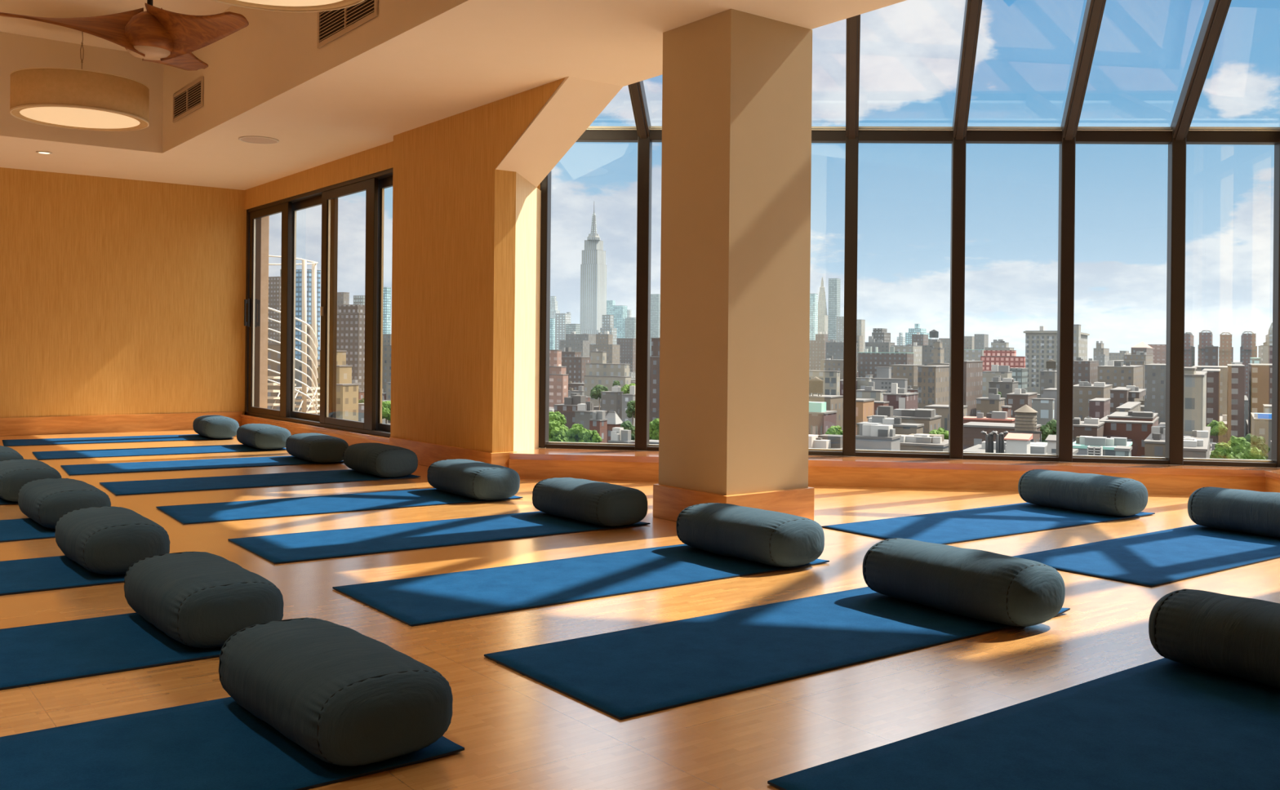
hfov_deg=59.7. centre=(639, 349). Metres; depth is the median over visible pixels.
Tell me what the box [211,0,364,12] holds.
pendant lamp
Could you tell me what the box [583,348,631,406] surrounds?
apartment building
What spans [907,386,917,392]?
house
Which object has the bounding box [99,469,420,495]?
yoga mat
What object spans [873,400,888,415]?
apartment building
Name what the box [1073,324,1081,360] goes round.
apartment building
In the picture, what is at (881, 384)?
apartment building
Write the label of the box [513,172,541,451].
wall
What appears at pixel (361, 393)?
house
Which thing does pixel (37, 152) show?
recessed light
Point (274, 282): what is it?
apartment building
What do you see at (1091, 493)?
bolster
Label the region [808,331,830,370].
apartment building
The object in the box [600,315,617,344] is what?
apartment building
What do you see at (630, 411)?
tree
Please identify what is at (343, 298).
apartment building
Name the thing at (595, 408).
house
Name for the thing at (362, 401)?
tree
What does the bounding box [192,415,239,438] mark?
bolster
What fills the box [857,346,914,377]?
apartment building
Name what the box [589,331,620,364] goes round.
apartment building
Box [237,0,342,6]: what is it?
diffuser
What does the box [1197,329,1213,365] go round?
brick tower
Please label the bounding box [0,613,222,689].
yoga mat
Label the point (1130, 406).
apartment building
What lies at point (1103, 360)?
apartment building
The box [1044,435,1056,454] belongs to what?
shed
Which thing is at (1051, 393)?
apartment building
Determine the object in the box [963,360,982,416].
apartment building
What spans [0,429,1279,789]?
floor
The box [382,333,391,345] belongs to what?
apartment building
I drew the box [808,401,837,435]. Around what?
apartment building
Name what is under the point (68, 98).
pendant lamp
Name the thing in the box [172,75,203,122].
ceiling vent
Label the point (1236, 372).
apartment building
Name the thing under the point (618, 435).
apartment building
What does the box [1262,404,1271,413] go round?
apartment building
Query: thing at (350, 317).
apartment building
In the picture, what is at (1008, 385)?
apartment building
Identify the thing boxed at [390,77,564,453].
wall pier
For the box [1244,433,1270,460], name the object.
tree
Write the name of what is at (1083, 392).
apartment building
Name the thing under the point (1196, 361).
ground
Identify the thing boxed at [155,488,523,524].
yoga mat
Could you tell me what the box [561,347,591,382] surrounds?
apartment building
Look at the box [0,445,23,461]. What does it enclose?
bolster
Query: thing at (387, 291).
apartment building
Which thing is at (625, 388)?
tree
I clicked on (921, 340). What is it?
apartment building
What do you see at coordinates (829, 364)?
apartment building
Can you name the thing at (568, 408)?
apartment building
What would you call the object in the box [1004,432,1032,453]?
shed
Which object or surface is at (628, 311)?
apartment building
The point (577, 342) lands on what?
apartment building
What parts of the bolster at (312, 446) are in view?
panel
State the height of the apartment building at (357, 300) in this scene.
93.338 m
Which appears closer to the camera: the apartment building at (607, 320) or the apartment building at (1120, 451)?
the apartment building at (1120, 451)
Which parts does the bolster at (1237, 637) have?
panel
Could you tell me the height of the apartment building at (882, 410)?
32.141 m
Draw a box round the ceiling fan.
[0,0,248,71]
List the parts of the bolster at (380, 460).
panel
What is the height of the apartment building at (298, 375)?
51.216 m
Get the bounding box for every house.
[351,379,359,388]
[358,388,364,399]
[382,388,386,399]
[386,382,391,400]
[568,381,584,391]
[568,386,584,396]
[568,393,591,401]
[593,401,600,410]
[630,372,635,379]
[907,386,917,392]
[1139,400,1144,411]
[1209,442,1218,454]
[1219,414,1226,443]
[1244,395,1248,437]
[1245,418,1248,435]
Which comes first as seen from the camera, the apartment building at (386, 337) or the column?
the column
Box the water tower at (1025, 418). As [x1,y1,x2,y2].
[1009,404,1041,442]
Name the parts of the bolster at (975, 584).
panel, panel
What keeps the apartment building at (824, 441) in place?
on the ground
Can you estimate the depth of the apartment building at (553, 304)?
3443.51 m
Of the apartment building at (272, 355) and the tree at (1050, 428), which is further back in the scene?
the apartment building at (272, 355)
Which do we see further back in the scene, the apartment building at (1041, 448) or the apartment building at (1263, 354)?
the apartment building at (1263, 354)
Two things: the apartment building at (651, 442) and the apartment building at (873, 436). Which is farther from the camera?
the apartment building at (651, 442)
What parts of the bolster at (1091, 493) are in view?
panel, panel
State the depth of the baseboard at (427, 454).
7.76 m
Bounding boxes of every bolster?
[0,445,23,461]
[0,459,61,502]
[17,478,111,529]
[54,506,170,575]
[124,551,284,648]
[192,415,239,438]
[218,617,453,766]
[236,423,291,449]
[285,432,348,462]
[342,442,417,477]
[426,458,519,500]
[532,477,647,526]
[675,502,824,567]
[862,537,1065,626]
[1017,469,1147,516]
[1148,589,1279,688]
[1187,486,1279,537]
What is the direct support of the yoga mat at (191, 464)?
on the floor
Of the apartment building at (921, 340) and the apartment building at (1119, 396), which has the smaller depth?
the apartment building at (1119, 396)
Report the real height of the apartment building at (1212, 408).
37.627 m
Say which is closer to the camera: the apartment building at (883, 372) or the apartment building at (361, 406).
the apartment building at (361, 406)
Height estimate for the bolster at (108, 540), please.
0.190 m
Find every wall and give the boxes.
[0,167,246,417]
[244,141,393,397]
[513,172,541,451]
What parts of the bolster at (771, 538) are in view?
panel, panel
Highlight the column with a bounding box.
[653,8,814,521]
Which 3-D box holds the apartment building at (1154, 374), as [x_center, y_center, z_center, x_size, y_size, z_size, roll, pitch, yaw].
[258.281,26.422,554.430,9.644,37.838,73.100,1,0,28]
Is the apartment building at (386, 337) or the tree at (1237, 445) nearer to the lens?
the tree at (1237, 445)
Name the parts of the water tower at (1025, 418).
tank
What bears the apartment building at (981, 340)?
on the ground
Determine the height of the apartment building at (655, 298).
172.020 m
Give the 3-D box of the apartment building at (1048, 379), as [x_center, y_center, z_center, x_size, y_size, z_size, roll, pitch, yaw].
[195.862,24.700,531.663,6.786,40.079,23.228,1,0,28]
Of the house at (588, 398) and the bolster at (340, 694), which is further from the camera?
the house at (588, 398)
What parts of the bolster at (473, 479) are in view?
panel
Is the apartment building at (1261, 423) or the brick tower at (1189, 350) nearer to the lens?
the apartment building at (1261, 423)
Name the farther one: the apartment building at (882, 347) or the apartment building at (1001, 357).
the apartment building at (882, 347)
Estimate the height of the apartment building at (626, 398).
29.563 m
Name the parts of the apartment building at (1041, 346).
cornice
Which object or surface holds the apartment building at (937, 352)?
on the ground
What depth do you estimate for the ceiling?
7.36 m
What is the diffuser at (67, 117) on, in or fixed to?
attached to the pendant lamp at (68, 98)
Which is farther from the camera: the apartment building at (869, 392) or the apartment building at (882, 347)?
the apartment building at (882, 347)
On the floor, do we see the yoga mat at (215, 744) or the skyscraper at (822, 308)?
the yoga mat at (215, 744)
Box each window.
[240,168,392,443]
[538,0,1279,467]
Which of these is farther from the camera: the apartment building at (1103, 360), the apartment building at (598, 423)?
the apartment building at (1103, 360)
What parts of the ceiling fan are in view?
blade, blade, blade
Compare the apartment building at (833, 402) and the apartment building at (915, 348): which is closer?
the apartment building at (833, 402)
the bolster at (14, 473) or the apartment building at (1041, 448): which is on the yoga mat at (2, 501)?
the bolster at (14, 473)
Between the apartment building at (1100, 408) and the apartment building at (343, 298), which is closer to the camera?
the apartment building at (1100, 408)
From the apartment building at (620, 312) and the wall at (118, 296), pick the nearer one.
the wall at (118, 296)
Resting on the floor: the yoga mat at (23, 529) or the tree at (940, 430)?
the yoga mat at (23, 529)
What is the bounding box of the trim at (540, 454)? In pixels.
[509,448,1279,480]
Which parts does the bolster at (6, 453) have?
panel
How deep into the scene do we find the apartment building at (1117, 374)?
605.74 m
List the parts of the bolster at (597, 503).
panel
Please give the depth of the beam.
7.02 m
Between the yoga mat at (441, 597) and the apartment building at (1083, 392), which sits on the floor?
the yoga mat at (441, 597)
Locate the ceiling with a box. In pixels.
[0,0,906,190]
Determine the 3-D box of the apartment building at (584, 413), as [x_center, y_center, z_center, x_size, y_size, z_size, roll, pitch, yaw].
[-15.759,29.685,354.533,8.319,26.029,6.342,1,0,28]
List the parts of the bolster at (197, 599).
panel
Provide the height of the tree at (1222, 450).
22.548 m
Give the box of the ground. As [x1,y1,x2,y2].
[1087,358,1239,365]
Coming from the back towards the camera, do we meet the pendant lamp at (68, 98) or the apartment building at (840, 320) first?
the apartment building at (840, 320)
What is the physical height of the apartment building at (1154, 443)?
29.173 m
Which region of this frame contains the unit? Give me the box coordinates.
[1087,445,1102,455]
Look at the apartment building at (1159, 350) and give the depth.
1002.61 m
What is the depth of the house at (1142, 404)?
591.64 m
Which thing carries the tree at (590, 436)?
on the ground
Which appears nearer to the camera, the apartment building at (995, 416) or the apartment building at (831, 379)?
the apartment building at (995, 416)
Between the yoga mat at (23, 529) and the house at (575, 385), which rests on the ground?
the house at (575, 385)
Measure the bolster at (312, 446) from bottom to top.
0.182 m
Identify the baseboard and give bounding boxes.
[0,411,242,435]
[241,417,389,446]
[389,436,516,467]
[508,458,1279,495]
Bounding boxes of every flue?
[981,431,998,453]
[991,431,1008,453]
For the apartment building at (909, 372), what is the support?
on the ground
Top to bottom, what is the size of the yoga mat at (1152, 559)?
0.009 m
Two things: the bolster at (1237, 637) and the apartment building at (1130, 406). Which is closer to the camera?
the bolster at (1237, 637)
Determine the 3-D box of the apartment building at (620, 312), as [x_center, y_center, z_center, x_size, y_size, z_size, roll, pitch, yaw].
[-47.666,-29.804,2615.914,27.615,144.387,21.945,1,0,28]
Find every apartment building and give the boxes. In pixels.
[266,343,280,410]
[267,276,280,343]
[294,324,319,413]
[295,269,320,359]
[316,350,359,421]
[336,304,364,391]
[337,292,349,313]
[353,295,364,305]
[358,403,364,422]
[382,287,391,333]
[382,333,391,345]
[382,345,391,393]
[549,318,555,350]
[549,350,568,408]
[550,296,559,318]
[553,395,586,431]
[555,312,570,350]
[559,331,595,356]
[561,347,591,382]
[565,324,580,333]
[574,401,607,430]
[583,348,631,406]
[588,410,608,443]
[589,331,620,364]
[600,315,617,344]
[600,385,623,420]
[604,411,622,443]
[606,300,615,315]
[608,427,635,444]
[612,305,626,344]
[616,337,635,372]
[621,386,635,426]
[625,317,635,338]
[626,309,631,317]
[648,440,658,444]
[649,293,660,355]
[649,337,659,422]
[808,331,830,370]
[808,370,840,395]
[808,376,843,430]
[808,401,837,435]
[808,434,842,448]
[809,293,817,340]
[820,355,857,379]
[825,339,857,359]
[827,278,840,340]
[835,316,844,342]
[840,379,857,395]
[855,398,875,435]
[855,422,901,450]
[856,319,865,352]
[856,335,862,371]
[856,374,873,390]
[856,382,887,401]
[856,415,924,435]
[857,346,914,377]
[865,336,894,352]
[866,405,895,422]
[871,328,890,342]
[871,377,907,393]
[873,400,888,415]
[876,366,891,378]
[882,382,918,409]
[888,364,924,388]
[891,342,922,364]
[893,408,942,434]
[895,433,948,452]
[897,333,905,345]
[905,324,930,345]
[911,332,928,346]
[917,364,949,408]
[921,345,933,365]
[924,404,968,431]
[927,342,949,365]
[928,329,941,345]
[938,337,949,363]
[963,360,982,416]
[963,411,1014,423]
[963,422,1041,449]
[963,441,1078,455]
[964,336,974,349]
[964,349,985,360]
[973,333,988,349]
[975,387,1005,417]
[980,350,1025,371]
[982,364,1012,397]
[984,339,1013,350]
[988,375,1018,405]
[1000,405,1011,417]
[1006,388,1037,417]
[1009,368,1027,392]
[1023,326,1089,394]
[1031,398,1054,425]
[1040,359,1057,398]
[1042,387,1057,419]
[1072,381,1112,421]
[1072,417,1104,442]
[1072,435,1132,456]
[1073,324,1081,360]
[1073,357,1098,385]
[1088,398,1111,419]
[1093,341,1109,360]
[1093,351,1109,365]
[1097,360,1143,402]
[1099,410,1159,457]
[1109,351,1131,360]
[1109,385,1146,414]
[1113,351,1153,400]
[1114,445,1132,456]
[1115,401,1141,412]
[1131,342,1153,355]
[1143,422,1165,457]
[1144,364,1165,424]
[1147,344,1165,364]
[1183,367,1207,434]
[1183,426,1210,458]
[1191,362,1242,416]
[1201,368,1220,442]
[1204,346,1218,365]
[1226,364,1244,443]
[1248,363,1271,434]
[1249,357,1260,364]
[1250,413,1271,460]
[1257,345,1269,364]
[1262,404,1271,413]
[1268,345,1272,364]
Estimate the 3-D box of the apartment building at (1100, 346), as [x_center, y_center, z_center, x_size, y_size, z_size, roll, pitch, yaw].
[552.367,19.193,1334.238,11.361,57.965,71.771,1,0,28]
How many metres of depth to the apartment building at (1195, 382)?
200.93 m
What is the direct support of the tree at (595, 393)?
on the ground
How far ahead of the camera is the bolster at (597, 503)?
5.31 m
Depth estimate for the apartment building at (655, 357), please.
422.77 m
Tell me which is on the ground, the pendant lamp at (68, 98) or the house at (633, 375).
the house at (633, 375)
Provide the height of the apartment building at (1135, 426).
29.311 m
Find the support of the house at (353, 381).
on the ground
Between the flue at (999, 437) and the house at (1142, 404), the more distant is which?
the house at (1142, 404)
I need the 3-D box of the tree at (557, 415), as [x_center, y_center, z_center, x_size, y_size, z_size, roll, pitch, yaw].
[-23.263,29.652,299.850,5.792,25.950,5.299,1,0,-37]
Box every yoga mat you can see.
[0,497,17,505]
[0,518,55,542]
[0,555,125,595]
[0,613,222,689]
[0,697,464,789]
[2,434,232,446]
[31,444,285,459]
[60,455,343,475]
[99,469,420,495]
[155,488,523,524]
[227,511,650,564]
[332,543,829,626]
[484,586,1070,719]
[767,657,1279,789]
[821,502,1155,544]
[1013,524,1279,586]
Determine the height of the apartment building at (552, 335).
105.437 m
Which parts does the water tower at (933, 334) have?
water tank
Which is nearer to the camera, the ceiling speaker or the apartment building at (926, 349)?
the ceiling speaker
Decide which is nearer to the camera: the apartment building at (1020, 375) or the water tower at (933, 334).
the apartment building at (1020, 375)
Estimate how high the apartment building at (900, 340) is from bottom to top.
84.349 m
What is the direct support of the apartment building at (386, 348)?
on the ground
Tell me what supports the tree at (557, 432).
on the ground
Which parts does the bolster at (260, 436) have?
panel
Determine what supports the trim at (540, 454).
on the wall
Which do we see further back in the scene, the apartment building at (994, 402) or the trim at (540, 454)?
the apartment building at (994, 402)
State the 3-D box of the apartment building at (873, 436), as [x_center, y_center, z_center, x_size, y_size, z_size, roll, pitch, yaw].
[34.748,27.066,163.466,5.588,32.240,5.358,1,0,28]
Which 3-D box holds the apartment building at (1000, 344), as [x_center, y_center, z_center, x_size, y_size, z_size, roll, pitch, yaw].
[321.213,18.528,995.894,21.547,54.838,25.067,1,0,28]
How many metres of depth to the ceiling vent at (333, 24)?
6.30 m
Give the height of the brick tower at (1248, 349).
65.785 m
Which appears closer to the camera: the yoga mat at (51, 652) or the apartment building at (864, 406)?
the yoga mat at (51, 652)
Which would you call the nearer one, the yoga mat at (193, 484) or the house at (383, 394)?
the yoga mat at (193, 484)
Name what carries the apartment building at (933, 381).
on the ground
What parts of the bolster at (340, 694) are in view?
panel, panel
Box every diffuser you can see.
[19,106,140,128]
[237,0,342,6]
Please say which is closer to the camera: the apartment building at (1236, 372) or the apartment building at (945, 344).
the apartment building at (1236, 372)
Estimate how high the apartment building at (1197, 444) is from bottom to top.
29.470 m
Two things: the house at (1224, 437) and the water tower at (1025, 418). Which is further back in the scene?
the house at (1224, 437)
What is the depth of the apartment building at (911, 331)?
2114.76 m
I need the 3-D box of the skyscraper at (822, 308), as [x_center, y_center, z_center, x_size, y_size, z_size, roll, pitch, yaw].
[396.077,-55.150,2423.510,29.079,203.631,38.319,1,0,28]
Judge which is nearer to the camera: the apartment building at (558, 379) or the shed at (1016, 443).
the shed at (1016, 443)
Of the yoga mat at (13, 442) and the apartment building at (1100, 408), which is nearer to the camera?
the yoga mat at (13, 442)
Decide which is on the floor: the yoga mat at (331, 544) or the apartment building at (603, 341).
the yoga mat at (331, 544)
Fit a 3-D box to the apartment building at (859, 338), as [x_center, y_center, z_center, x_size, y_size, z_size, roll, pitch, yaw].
[215.402,15.757,1107.499,8.827,58.339,12.769,1,0,28]
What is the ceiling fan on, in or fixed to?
hanging from the ceiling
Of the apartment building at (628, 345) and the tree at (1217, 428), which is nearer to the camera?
the tree at (1217, 428)
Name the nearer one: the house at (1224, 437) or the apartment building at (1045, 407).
the apartment building at (1045, 407)
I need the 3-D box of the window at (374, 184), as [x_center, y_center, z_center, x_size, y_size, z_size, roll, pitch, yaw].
[-2.836,-0.327,10.040,0.273,2.900,4.204,1,0,-37]
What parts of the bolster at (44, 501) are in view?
panel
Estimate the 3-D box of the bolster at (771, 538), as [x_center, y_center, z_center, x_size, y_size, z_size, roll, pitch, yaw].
[0.441,0.750,4.562,0.323,0.190,0.667,1,0,-37]
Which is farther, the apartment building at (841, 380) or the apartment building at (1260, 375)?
the apartment building at (841, 380)
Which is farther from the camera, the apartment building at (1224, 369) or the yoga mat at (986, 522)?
the apartment building at (1224, 369)
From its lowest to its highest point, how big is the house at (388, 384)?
25.918 m
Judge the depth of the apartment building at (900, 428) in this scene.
202.90 m
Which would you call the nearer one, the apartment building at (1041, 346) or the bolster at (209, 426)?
the bolster at (209, 426)
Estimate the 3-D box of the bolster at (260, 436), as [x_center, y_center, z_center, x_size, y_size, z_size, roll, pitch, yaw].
[-3.129,0.719,9.260,0.324,0.183,0.673,1,0,-33]
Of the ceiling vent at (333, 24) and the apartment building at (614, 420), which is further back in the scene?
the apartment building at (614, 420)
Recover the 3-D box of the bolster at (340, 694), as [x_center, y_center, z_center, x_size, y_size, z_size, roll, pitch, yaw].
[-0.693,0.742,2.485,0.324,0.183,0.673,1,0,-39]
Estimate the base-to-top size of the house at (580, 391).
23.205 m
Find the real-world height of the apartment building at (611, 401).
28.917 m
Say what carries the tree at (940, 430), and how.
on the ground
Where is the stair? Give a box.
[266,255,319,414]
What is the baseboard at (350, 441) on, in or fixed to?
attached to the wall at (379, 158)
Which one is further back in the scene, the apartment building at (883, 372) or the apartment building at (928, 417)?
the apartment building at (883, 372)
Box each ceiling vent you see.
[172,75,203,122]
[316,0,377,48]
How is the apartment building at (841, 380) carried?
on the ground
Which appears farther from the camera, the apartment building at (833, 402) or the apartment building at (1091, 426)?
the apartment building at (833, 402)
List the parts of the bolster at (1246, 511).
panel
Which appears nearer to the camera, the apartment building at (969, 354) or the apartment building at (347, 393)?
the apartment building at (347, 393)
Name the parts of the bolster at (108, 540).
panel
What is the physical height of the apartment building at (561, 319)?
115.676 m
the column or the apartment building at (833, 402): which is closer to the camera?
the column
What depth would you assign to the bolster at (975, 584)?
3.48 m
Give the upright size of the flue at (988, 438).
4.589 m
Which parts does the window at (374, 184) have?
handle, sash, sash, sash, sash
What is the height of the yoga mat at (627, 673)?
0.018 m
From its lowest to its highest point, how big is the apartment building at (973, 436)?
30.149 m
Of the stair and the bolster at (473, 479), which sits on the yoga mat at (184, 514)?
the bolster at (473, 479)
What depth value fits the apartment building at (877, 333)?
1160.49 m
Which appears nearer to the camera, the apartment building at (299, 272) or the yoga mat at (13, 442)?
the yoga mat at (13, 442)
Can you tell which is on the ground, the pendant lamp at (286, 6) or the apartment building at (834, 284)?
the apartment building at (834, 284)
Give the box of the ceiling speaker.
[238,136,279,144]
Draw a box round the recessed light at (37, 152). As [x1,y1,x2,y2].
[35,151,52,154]
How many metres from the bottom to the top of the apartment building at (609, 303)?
186.812 m
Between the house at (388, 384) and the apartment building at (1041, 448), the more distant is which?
the house at (388, 384)
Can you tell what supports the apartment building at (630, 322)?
on the ground
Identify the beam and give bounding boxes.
[495,76,622,187]
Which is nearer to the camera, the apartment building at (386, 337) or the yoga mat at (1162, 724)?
the yoga mat at (1162, 724)
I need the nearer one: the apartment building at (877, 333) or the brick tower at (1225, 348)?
the brick tower at (1225, 348)
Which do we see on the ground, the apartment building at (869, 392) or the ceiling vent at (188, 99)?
the apartment building at (869, 392)
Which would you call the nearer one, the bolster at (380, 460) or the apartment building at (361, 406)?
the bolster at (380, 460)
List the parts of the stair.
handrail, handrail, handrail, handrail, handrail, handrail, handrail, handrail, post, post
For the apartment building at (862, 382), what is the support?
on the ground
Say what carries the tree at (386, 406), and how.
on the ground
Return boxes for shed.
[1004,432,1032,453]
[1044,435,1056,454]
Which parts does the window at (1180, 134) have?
rail, rail, rail, rail, rail, rail, rail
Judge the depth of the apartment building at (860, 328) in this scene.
1502.89 m
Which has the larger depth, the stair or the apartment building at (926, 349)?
the apartment building at (926, 349)
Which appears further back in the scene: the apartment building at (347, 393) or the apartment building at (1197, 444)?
the apartment building at (347, 393)
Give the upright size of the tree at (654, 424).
26.220 m
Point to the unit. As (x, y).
(1091, 451)
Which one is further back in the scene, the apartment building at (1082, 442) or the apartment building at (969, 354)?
the apartment building at (969, 354)
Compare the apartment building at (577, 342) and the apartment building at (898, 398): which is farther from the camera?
the apartment building at (577, 342)
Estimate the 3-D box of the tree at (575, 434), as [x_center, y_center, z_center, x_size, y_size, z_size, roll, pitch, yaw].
[-13.201,29.222,234.818,5.810,27.004,4.983,1,0,-37]
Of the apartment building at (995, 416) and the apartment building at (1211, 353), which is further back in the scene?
the apartment building at (1211, 353)
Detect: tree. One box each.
[358,398,364,403]
[382,400,391,423]
[545,419,568,448]
[548,411,566,425]
[564,423,586,442]
[582,429,602,443]
[590,384,608,410]
[612,380,620,386]
[620,420,635,439]
[621,382,635,394]
[625,400,635,426]
[648,417,658,439]
[825,425,842,435]
[928,426,948,439]
[1040,418,1073,442]
[1206,420,1227,443]
[1209,441,1235,459]
[1226,435,1251,457]
[1235,446,1266,460]
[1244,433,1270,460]
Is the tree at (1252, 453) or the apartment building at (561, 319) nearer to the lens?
the tree at (1252, 453)
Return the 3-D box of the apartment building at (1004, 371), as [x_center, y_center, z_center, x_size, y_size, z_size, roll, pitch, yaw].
[169.065,25.958,528.346,11.990,37.046,13.027,1,0,28]
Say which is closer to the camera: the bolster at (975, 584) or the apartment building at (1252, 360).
the bolster at (975, 584)
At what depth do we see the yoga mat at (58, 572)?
4.04 m
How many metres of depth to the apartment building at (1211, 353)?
601.47 m
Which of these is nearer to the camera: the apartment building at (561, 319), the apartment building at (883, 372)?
the apartment building at (883, 372)
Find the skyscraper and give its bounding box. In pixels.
[579,204,606,344]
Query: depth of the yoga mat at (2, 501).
5.90 m
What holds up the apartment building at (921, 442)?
on the ground
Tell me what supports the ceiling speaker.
attached to the ceiling
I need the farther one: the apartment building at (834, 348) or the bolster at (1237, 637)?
the apartment building at (834, 348)
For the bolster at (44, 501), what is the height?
0.183 m
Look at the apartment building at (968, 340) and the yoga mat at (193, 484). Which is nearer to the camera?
the yoga mat at (193, 484)
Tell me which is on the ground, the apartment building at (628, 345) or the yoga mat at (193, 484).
the apartment building at (628, 345)
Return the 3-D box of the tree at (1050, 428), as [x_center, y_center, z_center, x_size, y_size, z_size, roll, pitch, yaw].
[81.669,28.769,219.919,7.358,29.740,6.038,1,0,-37]
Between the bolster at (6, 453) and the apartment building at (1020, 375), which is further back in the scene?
the apartment building at (1020, 375)
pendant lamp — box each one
[9,31,149,131]
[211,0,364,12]
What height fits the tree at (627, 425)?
24.266 m
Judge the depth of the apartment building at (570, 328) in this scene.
2005.64 m
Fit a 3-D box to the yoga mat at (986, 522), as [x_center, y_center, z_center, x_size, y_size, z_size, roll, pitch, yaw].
[1.796,0.861,5.625,1.810,0.010,0.640,1,0,-35]
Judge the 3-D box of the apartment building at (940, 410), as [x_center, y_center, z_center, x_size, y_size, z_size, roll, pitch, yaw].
[75.812,28.809,276.307,8.362,29.547,10.320,1,0,28]
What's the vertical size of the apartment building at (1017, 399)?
31.088 m
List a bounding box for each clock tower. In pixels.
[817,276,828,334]
[1262,322,1272,345]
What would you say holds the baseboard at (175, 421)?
attached to the wall at (118, 296)
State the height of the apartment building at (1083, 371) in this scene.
40.408 m
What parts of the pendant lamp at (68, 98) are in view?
cord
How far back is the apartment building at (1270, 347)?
564.61 m
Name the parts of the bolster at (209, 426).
panel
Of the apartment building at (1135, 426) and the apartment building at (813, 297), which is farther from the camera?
the apartment building at (813, 297)
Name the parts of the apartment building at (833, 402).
water tank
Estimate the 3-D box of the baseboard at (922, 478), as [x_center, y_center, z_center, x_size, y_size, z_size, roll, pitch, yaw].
[1.360,0.801,6.027,4.725,0.125,2.000,1,0,8]
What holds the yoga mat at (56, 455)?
on the floor
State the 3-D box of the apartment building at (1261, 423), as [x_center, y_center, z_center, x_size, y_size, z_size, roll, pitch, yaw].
[173.555,30.859,308.372,7.471,27.331,35.750,1,0,28]
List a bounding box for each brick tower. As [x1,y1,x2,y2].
[1184,332,1195,367]
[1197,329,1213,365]
[1218,332,1233,365]
[1240,331,1257,398]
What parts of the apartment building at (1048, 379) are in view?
water tank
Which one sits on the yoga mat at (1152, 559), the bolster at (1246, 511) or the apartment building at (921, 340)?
the bolster at (1246, 511)
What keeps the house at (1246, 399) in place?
on the ground

